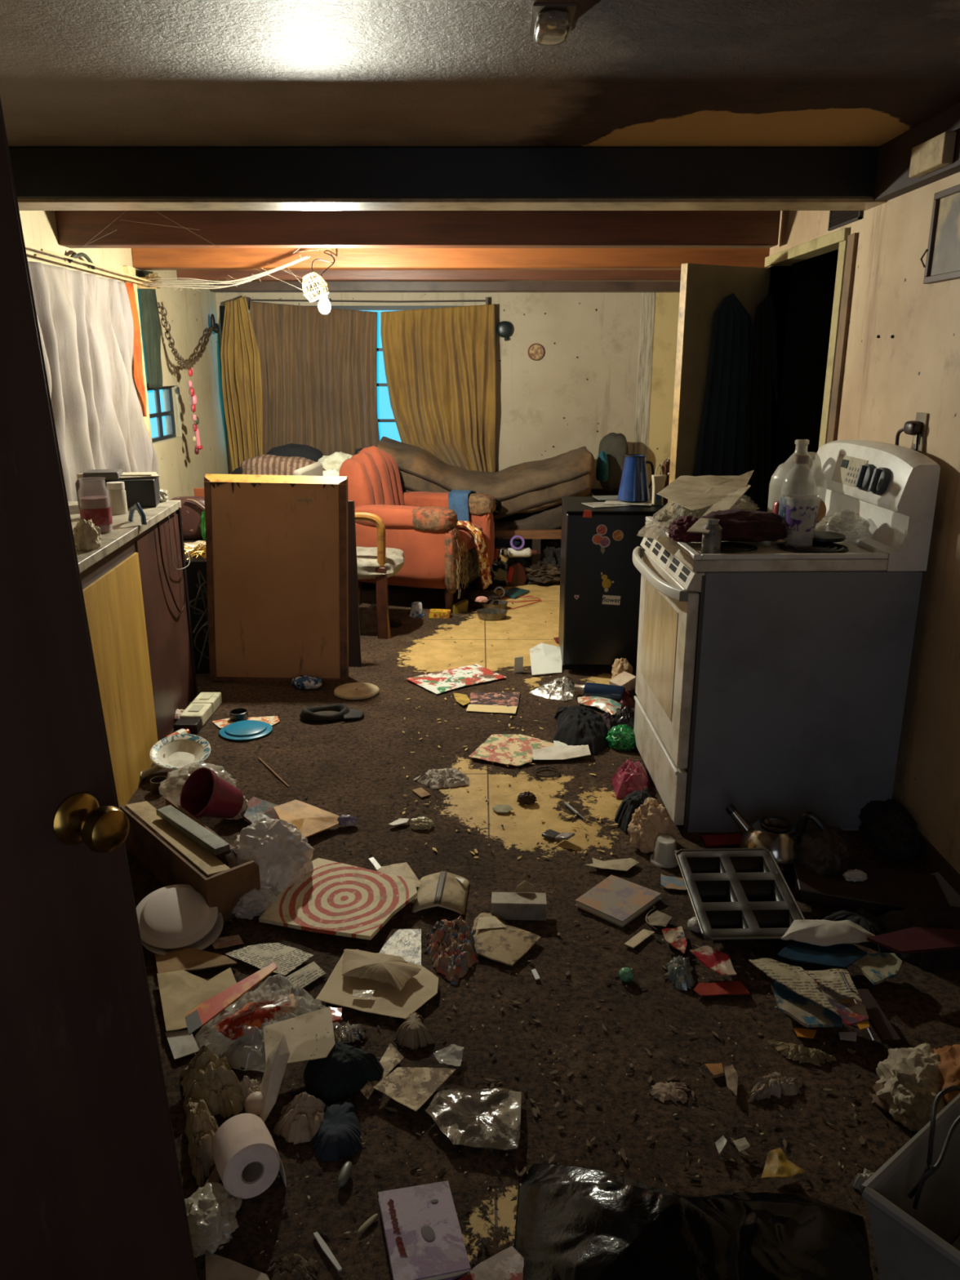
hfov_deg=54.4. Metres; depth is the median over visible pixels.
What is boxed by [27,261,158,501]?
curtain
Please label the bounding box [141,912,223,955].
plate
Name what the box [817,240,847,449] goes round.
trim
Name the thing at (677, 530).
cloth bundle
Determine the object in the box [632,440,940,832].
stove
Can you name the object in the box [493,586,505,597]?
tape roll
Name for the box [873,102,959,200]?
trim
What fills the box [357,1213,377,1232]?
feather
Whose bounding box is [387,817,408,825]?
tissue
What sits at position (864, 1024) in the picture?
scrap
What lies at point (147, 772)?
stub
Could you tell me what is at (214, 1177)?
wrapper
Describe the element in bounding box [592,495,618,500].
paper sheet
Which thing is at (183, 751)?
patterned bowl
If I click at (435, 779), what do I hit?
crumpled paper
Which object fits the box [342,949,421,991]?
flap
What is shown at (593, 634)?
mini fridge
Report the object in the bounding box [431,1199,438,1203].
print
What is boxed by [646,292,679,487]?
trim
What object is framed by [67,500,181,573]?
countertop
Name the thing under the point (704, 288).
door
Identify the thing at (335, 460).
sheet
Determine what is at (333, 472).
sheet
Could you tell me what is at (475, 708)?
paper strip
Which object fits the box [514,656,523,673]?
card
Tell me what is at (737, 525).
cloth bundle
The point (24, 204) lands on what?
trim
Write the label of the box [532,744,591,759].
envelope
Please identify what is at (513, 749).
map
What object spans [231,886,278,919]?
plastic bag
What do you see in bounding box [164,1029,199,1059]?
paper
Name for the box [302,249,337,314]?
hanging lamp
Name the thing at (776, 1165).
paper scrap
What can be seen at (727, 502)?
envelope
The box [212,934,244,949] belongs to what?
receipt
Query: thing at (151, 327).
strip
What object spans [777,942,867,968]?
cloth
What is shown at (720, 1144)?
paper scrap
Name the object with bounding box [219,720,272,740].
plate
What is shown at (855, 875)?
scrap
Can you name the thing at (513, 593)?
book
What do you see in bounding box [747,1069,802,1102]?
crumpled paper
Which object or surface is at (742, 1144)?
paper scrap
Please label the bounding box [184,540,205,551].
magazine
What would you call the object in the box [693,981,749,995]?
wrapper
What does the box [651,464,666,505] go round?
lotion bottle
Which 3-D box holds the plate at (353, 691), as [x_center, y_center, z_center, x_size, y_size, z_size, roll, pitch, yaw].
[-0.593,0.242,4.485,0.216,0.016,0.216,0,16,0]
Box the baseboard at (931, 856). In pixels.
[916,831,959,895]
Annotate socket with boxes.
[320,284,327,297]
[913,434,919,444]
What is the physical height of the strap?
0.083 m
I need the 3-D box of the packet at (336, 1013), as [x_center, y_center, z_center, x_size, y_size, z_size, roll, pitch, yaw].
[-0.347,0.895,2.234,0.037,0.008,0.054,-5,17,-15]
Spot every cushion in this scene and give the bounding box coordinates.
[240,454,325,475]
[266,443,323,462]
[598,432,628,491]
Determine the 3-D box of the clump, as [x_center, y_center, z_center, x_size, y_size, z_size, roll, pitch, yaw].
[-1.842,-2.029,5.262,0.086,0.082,0.124,0,16,0]
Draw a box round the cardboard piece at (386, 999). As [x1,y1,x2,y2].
[315,948,438,1019]
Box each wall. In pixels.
[19,210,229,500]
[215,292,640,495]
[763,172,959,874]
[779,248,838,464]
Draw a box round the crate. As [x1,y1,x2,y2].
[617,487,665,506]
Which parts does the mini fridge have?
panel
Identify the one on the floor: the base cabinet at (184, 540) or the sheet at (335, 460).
the base cabinet at (184, 540)
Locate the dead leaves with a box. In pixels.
[266,1253,317,1279]
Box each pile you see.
[471,525,528,582]
[525,539,560,573]
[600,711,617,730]
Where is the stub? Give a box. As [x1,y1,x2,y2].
[140,764,161,779]
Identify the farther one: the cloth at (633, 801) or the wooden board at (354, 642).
the wooden board at (354, 642)
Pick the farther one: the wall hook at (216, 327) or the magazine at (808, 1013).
the wall hook at (216, 327)
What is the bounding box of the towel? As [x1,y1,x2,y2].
[448,489,475,521]
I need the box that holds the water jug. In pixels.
[767,439,826,527]
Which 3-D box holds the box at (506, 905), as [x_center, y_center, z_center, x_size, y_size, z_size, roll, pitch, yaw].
[0.111,0.745,2.675,0.156,0.085,0.073,1,17,2]
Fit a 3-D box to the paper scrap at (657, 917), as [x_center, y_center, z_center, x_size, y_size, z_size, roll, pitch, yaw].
[0.505,0.789,2.629,0.073,0.009,0.068,-13,21,-37]
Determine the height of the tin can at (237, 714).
0.042 m
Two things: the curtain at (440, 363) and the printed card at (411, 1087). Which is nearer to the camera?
the printed card at (411, 1087)
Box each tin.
[150,776,168,794]
[475,608,507,620]
[480,599,508,609]
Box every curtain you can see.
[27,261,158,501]
[124,282,146,416]
[220,296,262,471]
[249,301,379,455]
[380,303,496,472]
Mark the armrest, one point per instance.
(468, 546)
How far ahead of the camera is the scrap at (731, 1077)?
2.04 m
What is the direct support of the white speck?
on the floor
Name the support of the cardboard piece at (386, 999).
on the floor
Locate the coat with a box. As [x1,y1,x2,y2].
[744,293,781,511]
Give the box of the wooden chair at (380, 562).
[293,462,404,639]
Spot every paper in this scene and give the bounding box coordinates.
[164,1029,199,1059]
[180,1044,244,1118]
[182,1097,218,1187]
[225,942,313,975]
[239,1075,261,1113]
[273,1091,325,1144]
[284,961,325,991]
[373,862,420,887]
[379,928,421,964]
[413,767,469,789]
[471,912,540,965]
[584,857,639,871]
[648,1081,690,1104]
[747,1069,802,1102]
[875,1042,946,1131]
[932,1044,959,1104]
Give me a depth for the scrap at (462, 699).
4.36 m
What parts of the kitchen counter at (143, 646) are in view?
panel, panel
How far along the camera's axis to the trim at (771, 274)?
4.60 m
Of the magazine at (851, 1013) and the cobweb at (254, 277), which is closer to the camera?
the magazine at (851, 1013)
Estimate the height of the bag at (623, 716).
0.049 m
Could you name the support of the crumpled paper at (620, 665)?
on the floor
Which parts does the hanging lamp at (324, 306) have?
lamp shade, bulb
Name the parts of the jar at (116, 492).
lid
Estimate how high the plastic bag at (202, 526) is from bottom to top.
0.219 m
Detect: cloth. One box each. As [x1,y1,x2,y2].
[303,1040,383,1104]
[312,1097,362,1162]
[394,1012,435,1050]
[595,450,608,481]
[614,787,651,833]
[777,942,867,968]
[780,919,874,946]
[866,926,959,953]
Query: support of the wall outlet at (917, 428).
attached to the wall at (887, 380)
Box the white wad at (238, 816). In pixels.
[225,795,248,819]
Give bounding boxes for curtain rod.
[33,248,156,288]
[246,297,488,305]
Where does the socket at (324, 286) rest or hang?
attached to the hanging lamp at (324, 306)
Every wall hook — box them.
[66,252,95,272]
[210,314,219,333]
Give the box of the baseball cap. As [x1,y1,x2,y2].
[299,703,364,720]
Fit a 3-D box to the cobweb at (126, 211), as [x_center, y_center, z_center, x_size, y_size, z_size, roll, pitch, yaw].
[-1.506,-1.862,4.231,0.662,0.166,0.072,0,16,0]
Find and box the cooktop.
[645,516,888,572]
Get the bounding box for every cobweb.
[80,210,218,248]
[142,254,310,291]
[253,248,333,293]
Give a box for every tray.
[155,804,230,855]
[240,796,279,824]
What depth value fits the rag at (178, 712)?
4.09 m
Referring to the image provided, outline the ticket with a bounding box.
[212,715,279,728]
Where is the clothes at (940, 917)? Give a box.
[875,906,959,972]
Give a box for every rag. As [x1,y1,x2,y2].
[174,708,184,722]
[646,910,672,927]
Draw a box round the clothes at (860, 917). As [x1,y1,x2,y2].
[817,907,887,952]
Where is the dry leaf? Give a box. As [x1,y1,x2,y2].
[766,1038,836,1066]
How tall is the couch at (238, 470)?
0.787 m
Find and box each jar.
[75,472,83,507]
[79,495,112,533]
[106,481,128,514]
[797,494,826,526]
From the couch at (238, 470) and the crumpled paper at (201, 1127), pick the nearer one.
the crumpled paper at (201, 1127)
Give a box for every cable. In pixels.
[157,506,186,612]
[168,515,190,569]
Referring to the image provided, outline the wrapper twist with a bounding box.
[409,816,433,830]
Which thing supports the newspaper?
on the floor
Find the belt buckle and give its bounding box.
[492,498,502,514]
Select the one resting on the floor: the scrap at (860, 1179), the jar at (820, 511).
the scrap at (860, 1179)
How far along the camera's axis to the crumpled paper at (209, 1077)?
1.99 m
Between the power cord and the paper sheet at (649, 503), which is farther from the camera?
the paper sheet at (649, 503)
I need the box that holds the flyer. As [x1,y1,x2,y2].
[468,692,519,707]
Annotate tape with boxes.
[351,989,374,999]
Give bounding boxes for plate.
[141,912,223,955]
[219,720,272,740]
[333,682,379,699]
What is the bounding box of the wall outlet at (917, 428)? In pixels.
[894,412,928,452]
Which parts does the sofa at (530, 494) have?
mattress, under mattress, wooden rail, leg, slat frame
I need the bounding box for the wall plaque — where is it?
[528,343,544,360]
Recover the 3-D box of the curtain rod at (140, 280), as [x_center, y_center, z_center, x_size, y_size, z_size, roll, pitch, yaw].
[-1.887,-1.812,4.584,0.125,0.060,1.420,0,16,0]
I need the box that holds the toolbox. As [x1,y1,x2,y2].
[506,561,527,586]
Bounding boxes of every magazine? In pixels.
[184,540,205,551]
[405,663,506,694]
[457,1245,524,1279]
[748,957,839,1016]
[770,981,842,1027]
[804,968,862,1002]
[813,978,868,1025]
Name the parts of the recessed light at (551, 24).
glass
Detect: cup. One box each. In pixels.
[409,601,424,617]
[785,502,817,531]
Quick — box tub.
[858,1093,959,1279]
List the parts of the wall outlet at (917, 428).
cord, cord, plate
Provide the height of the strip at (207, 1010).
0.004 m
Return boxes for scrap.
[453,693,471,706]
[657,536,681,555]
[704,1062,723,1075]
[724,1064,737,1095]
[760,1147,805,1178]
[793,1027,817,1038]
[842,868,866,881]
[849,1168,874,1190]
[856,1020,869,1030]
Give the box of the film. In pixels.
[812,511,868,538]
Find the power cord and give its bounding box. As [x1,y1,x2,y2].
[907,1085,959,1209]
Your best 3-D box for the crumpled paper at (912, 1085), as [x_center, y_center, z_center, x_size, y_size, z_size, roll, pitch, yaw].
[0.929,0.932,1.969,0.170,0.126,0.174,7,18,23]
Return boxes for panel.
[685,570,919,832]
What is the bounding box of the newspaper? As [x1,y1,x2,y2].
[857,952,902,985]
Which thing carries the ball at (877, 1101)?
on the floor
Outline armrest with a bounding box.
[457,522,482,552]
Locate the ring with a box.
[533,766,559,777]
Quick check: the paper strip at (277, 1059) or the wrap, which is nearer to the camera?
the wrap
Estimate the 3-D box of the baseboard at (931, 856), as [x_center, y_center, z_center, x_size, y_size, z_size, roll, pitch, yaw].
[1.414,1.026,1.764,0.012,0.070,4.900,0,16,0]
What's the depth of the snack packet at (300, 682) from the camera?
4.50 m
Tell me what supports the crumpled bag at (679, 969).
on the floor
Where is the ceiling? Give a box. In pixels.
[0,0,959,146]
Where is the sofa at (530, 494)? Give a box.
[376,435,617,584]
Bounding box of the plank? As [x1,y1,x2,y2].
[857,988,901,1044]
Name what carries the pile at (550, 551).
on the debris heap
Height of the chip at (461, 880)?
0.001 m
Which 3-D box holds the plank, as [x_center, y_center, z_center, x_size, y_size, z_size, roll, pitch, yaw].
[0.932,0.886,2.202,0.040,0.012,0.179,0,17,-1]
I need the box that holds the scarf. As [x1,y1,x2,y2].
[457,520,492,589]
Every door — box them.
[0,97,197,1279]
[667,262,770,502]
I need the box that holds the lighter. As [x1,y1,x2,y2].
[337,1160,352,1186]
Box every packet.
[291,675,322,688]
[330,1007,342,1022]
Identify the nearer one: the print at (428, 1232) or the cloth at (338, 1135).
the print at (428, 1232)
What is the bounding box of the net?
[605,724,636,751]
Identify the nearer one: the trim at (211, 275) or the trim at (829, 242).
the trim at (829, 242)
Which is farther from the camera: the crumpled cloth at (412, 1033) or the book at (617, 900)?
the book at (617, 900)
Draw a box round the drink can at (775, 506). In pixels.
[772,501,789,524]
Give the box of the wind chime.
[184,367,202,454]
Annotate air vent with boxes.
[827,210,862,231]
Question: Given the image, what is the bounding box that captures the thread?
[645,906,657,929]
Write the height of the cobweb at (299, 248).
0.308 m
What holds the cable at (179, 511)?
hanging from the kitchen counter at (143, 646)
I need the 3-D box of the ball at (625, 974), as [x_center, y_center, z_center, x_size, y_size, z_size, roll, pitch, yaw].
[0.375,0.857,2.389,0.038,0.035,0.037,0,16,0]
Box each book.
[377,1180,471,1279]
[411,871,469,915]
[501,586,528,598]
[575,875,661,927]
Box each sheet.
[156,968,236,1031]
[204,1251,269,1279]
[317,451,352,470]
[323,466,339,475]
[581,502,631,507]
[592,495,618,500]
[603,500,652,506]
[657,470,754,511]
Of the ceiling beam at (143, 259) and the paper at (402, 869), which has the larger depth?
the ceiling beam at (143, 259)
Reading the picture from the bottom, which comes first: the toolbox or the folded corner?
the folded corner
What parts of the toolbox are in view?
red panel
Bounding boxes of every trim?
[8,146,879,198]
[17,198,886,210]
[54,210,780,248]
[122,266,152,444]
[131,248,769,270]
[176,270,680,281]
[208,281,679,292]
[633,292,655,460]
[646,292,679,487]
[763,266,791,511]
[764,227,850,266]
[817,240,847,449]
[826,232,858,443]
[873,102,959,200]
[908,130,956,177]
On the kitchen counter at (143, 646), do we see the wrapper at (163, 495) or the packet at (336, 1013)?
the wrapper at (163, 495)
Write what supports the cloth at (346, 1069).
on the floor
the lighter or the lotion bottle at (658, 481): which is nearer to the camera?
the lighter
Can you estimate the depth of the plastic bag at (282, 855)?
2.74 m
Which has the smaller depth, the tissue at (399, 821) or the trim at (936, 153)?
the trim at (936, 153)
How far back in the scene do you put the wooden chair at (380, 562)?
5.29 m
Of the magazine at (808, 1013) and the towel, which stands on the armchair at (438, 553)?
the towel
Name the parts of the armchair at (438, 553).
leg, backrest, armrest, arm, seat, armrest, worn arm, leg, arm, leg, worn arm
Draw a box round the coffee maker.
[487,546,509,590]
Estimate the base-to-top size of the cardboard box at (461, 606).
0.080 m
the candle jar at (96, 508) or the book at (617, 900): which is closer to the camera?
the book at (617, 900)
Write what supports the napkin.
on the kitchen counter at (143, 646)
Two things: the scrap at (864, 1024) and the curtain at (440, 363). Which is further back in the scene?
the curtain at (440, 363)
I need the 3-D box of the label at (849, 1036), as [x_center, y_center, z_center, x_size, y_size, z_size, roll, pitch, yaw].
[0.861,0.925,2.177,0.048,0.002,0.029,0,16,0]
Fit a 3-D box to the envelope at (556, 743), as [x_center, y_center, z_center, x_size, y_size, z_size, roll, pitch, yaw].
[0.332,0.427,3.844,0.054,0.003,0.064,0,17,-1]
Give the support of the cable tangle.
hanging from the cabinet at (280, 612)
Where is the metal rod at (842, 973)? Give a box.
[840,971,875,1040]
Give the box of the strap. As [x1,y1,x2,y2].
[128,502,146,524]
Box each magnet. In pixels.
[591,524,609,554]
[600,572,613,591]
[602,595,620,604]
[612,529,623,541]
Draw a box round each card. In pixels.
[262,1006,335,1063]
[360,1043,404,1099]
[373,1066,456,1111]
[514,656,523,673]
[529,643,561,675]
[660,874,686,889]
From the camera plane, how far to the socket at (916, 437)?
2.99 m
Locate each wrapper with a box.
[159,488,168,502]
[204,1165,220,1186]
[333,1021,368,1044]
[337,814,357,826]
[425,1088,521,1150]
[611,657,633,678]
[662,926,687,954]
[689,946,736,975]
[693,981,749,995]
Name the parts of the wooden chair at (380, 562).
backrest, arm leg, seat, leg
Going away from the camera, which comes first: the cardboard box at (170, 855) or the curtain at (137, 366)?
the cardboard box at (170, 855)
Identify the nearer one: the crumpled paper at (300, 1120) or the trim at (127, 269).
the crumpled paper at (300, 1120)
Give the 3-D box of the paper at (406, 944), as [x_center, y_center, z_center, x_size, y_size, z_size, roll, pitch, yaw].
[-0.210,0.829,2.513,0.121,0.005,0.172,1,17,2]
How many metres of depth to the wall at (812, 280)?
4.71 m
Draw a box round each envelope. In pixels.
[273,799,339,837]
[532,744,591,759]
[553,740,567,746]
[686,484,751,533]
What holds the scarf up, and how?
hanging from the armchair at (438, 553)
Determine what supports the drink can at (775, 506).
on the stove
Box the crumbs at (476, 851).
[402,666,617,859]
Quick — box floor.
[125,581,959,1279]
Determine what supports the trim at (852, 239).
attached to the wall at (887, 380)
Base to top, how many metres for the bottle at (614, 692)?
0.082 m
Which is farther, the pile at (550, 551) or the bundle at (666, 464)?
the pile at (550, 551)
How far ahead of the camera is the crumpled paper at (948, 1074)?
1.92 m
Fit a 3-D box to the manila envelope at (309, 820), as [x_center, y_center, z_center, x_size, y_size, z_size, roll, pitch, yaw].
[-0.600,0.599,3.158,0.192,0.054,0.204,12,20,36]
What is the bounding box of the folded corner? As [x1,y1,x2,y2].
[475,915,506,929]
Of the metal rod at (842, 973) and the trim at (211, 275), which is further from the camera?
the trim at (211, 275)
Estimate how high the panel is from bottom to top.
0.898 m
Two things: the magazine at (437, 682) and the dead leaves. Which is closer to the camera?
the dead leaves
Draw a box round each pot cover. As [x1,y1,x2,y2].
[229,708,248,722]
[798,530,845,542]
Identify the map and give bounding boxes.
[468,733,539,766]
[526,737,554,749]
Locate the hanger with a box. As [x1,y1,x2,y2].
[500,595,541,608]
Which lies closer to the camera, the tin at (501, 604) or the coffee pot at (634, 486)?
the coffee pot at (634, 486)
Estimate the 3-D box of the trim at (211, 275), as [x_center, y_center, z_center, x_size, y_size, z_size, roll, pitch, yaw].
[-0.075,-2.432,6.043,3.750,0.200,0.130,0,16,0]
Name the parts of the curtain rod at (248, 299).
rod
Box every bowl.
[136,884,217,948]
[150,733,210,769]
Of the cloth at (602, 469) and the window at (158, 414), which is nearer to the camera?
the window at (158, 414)
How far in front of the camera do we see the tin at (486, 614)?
5.77 m
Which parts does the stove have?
handle, door handle, storage drawer, oven door, handle, panel, keypad panel, knob, knob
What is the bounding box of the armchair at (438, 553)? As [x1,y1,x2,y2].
[338,445,496,613]
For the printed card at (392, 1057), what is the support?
on the floor
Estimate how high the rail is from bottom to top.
0.161 m
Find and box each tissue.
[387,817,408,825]
[475,595,488,602]
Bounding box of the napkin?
[72,518,102,551]
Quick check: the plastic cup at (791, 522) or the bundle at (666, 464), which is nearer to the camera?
the plastic cup at (791, 522)
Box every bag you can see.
[200,510,205,541]
[225,817,314,896]
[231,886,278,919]
[514,1163,872,1279]
[577,696,621,715]
[611,705,634,728]
[611,758,650,798]
[627,797,677,853]
[636,494,759,539]
[664,955,694,991]
[798,821,855,875]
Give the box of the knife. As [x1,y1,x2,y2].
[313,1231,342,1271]
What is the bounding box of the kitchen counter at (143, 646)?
[67,500,197,808]
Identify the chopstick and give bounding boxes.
[257,757,288,787]
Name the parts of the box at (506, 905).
panel, panel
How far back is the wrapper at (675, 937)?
2.54 m
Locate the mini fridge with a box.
[558,496,663,669]
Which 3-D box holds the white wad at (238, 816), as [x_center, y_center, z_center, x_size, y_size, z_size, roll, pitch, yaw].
[-0.855,0.567,3.225,0.105,0.082,0.090,0,16,0]
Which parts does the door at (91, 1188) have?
knob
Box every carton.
[428,608,451,618]
[608,671,635,690]
[701,833,742,847]
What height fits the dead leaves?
0.027 m
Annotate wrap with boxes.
[184,1182,242,1257]
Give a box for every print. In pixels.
[211,993,299,1039]
[421,1225,435,1241]
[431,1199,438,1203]
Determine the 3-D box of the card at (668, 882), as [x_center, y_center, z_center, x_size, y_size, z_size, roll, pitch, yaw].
[0.590,0.734,2.826,0.089,0.005,0.080,4,17,13]
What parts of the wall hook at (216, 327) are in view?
stem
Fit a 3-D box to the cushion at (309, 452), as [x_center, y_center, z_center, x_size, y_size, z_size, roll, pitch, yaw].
[-1.322,-1.258,6.636,0.429,0.271,0.223,0,16,0]
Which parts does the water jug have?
handle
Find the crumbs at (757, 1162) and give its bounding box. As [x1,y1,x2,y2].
[204,600,899,1267]
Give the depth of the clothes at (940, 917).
2.51 m
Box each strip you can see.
[137,270,162,387]
[185,961,276,1026]
[259,1034,289,1122]
[466,704,517,713]
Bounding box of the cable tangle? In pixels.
[189,568,231,669]
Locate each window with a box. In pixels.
[146,386,176,442]
[219,306,457,422]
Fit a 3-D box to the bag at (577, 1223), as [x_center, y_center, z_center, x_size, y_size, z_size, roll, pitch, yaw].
[0.376,1.053,1.598,0.639,0.105,0.422,2,17,6]
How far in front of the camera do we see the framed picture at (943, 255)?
2.83 m
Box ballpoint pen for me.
[564,801,586,821]
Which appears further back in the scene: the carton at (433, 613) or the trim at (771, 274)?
the carton at (433, 613)
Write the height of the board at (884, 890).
0.064 m
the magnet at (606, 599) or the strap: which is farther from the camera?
the magnet at (606, 599)
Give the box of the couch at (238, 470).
[231,466,376,584]
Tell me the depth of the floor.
2.33 m
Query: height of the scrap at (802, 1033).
0.004 m
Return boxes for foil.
[528,675,573,701]
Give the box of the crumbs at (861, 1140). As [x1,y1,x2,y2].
[376,920,865,1177]
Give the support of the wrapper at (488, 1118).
on the floor
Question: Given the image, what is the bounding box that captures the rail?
[354,445,371,454]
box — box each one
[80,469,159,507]
[119,796,260,921]
[452,599,468,613]
[491,880,546,920]
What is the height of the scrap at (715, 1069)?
0.005 m
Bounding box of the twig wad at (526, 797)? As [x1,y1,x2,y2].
[515,791,537,804]
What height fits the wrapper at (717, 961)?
0.015 m
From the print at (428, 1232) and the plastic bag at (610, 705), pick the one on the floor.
the plastic bag at (610, 705)
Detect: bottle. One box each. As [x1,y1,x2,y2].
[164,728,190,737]
[573,682,625,702]
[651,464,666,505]
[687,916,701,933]
[701,518,722,554]
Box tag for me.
[412,787,431,797]
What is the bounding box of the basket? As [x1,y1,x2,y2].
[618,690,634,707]
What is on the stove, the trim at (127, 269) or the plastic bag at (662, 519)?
the plastic bag at (662, 519)
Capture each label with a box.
[777,454,815,519]
[839,1031,857,1041]
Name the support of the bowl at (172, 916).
on the plate at (215, 931)
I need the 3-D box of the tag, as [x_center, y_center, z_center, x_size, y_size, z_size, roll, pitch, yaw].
[-0.216,0.561,3.432,0.043,0.003,0.072,-11,20,-33]
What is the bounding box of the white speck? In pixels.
[531,968,540,980]
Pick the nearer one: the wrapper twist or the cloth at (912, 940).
the cloth at (912, 940)
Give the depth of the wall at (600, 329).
7.01 m
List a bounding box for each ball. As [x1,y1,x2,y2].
[244,1091,263,1115]
[618,967,634,982]
[869,1080,888,1112]
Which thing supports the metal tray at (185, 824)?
on the cardboard box at (170, 855)
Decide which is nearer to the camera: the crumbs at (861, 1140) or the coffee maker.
the crumbs at (861, 1140)
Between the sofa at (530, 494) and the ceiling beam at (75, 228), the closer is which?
the ceiling beam at (75, 228)
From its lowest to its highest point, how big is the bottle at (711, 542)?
0.114 m
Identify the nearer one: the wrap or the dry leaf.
the wrap
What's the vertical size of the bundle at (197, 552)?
0.090 m
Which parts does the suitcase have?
handle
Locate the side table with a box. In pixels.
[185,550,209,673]
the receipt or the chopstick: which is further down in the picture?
the receipt
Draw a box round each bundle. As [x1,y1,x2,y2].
[183,541,206,559]
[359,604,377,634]
[461,589,501,608]
[660,457,670,504]
[667,515,702,542]
[697,508,794,542]
[858,799,921,862]
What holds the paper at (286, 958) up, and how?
on the floor
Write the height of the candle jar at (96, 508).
0.192 m
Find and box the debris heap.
[524,564,560,585]
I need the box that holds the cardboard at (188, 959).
[154,947,237,973]
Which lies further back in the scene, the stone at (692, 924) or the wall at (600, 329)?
the wall at (600, 329)
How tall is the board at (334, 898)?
0.047 m
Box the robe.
[694,293,751,494]
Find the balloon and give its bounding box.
[497,320,512,341]
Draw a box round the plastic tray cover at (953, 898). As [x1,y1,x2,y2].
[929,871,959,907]
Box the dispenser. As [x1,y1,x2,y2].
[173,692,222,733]
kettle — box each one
[724,804,833,879]
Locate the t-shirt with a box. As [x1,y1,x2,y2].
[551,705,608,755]
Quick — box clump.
[145,272,162,288]
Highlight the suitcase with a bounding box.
[169,496,204,539]
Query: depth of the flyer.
4.38 m
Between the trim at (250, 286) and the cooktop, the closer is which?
the cooktop
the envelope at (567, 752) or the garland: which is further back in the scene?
the garland
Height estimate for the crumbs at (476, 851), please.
0.006 m
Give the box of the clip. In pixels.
[582,510,591,517]
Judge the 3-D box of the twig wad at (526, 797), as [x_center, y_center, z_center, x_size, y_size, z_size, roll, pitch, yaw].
[0.169,0.564,3.359,0.076,0.042,0.052,0,16,0]
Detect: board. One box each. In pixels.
[193,487,204,496]
[258,857,417,939]
[347,500,361,666]
[792,862,950,913]
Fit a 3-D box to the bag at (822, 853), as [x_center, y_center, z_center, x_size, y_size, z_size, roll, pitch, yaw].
[1.050,0.642,2.861,0.183,0.176,0.229,-2,17,-6]
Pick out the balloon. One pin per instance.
(504, 328)
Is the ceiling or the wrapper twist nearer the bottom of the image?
the wrapper twist
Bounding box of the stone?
[492,804,513,813]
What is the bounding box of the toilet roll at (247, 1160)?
[211,1113,286,1199]
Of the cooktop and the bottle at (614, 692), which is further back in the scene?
the bottle at (614, 692)
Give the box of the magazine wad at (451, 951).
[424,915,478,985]
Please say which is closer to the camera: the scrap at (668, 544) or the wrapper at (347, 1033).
the wrapper at (347, 1033)
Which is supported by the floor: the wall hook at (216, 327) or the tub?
the tub
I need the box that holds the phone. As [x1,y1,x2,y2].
[541,829,574,839]
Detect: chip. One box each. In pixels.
[368,857,381,871]
[454,876,464,883]
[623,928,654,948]
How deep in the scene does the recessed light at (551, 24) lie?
1.97 m
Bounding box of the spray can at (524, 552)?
[507,547,536,557]
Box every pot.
[179,767,244,818]
[617,453,654,502]
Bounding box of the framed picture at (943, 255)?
[920,183,959,284]
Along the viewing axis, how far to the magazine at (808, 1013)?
2.22 m
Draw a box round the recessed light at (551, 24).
[528,3,577,45]
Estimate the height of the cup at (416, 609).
0.085 m
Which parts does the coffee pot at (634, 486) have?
handle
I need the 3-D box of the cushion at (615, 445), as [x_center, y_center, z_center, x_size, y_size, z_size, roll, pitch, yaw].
[0.996,-1.330,6.969,0.228,0.434,0.167,0,16,0]
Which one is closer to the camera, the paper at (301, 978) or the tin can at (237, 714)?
the paper at (301, 978)
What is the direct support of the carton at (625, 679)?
on the floor
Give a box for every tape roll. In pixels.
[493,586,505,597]
[510,535,524,550]
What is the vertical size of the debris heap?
0.173 m
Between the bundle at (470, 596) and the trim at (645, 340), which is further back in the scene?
the trim at (645, 340)
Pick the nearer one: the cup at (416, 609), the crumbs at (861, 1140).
the crumbs at (861, 1140)
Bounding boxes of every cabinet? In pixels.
[183,538,204,556]
[204,473,348,681]
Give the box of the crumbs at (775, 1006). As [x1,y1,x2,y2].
[213,697,866,1262]
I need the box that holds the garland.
[157,302,213,369]

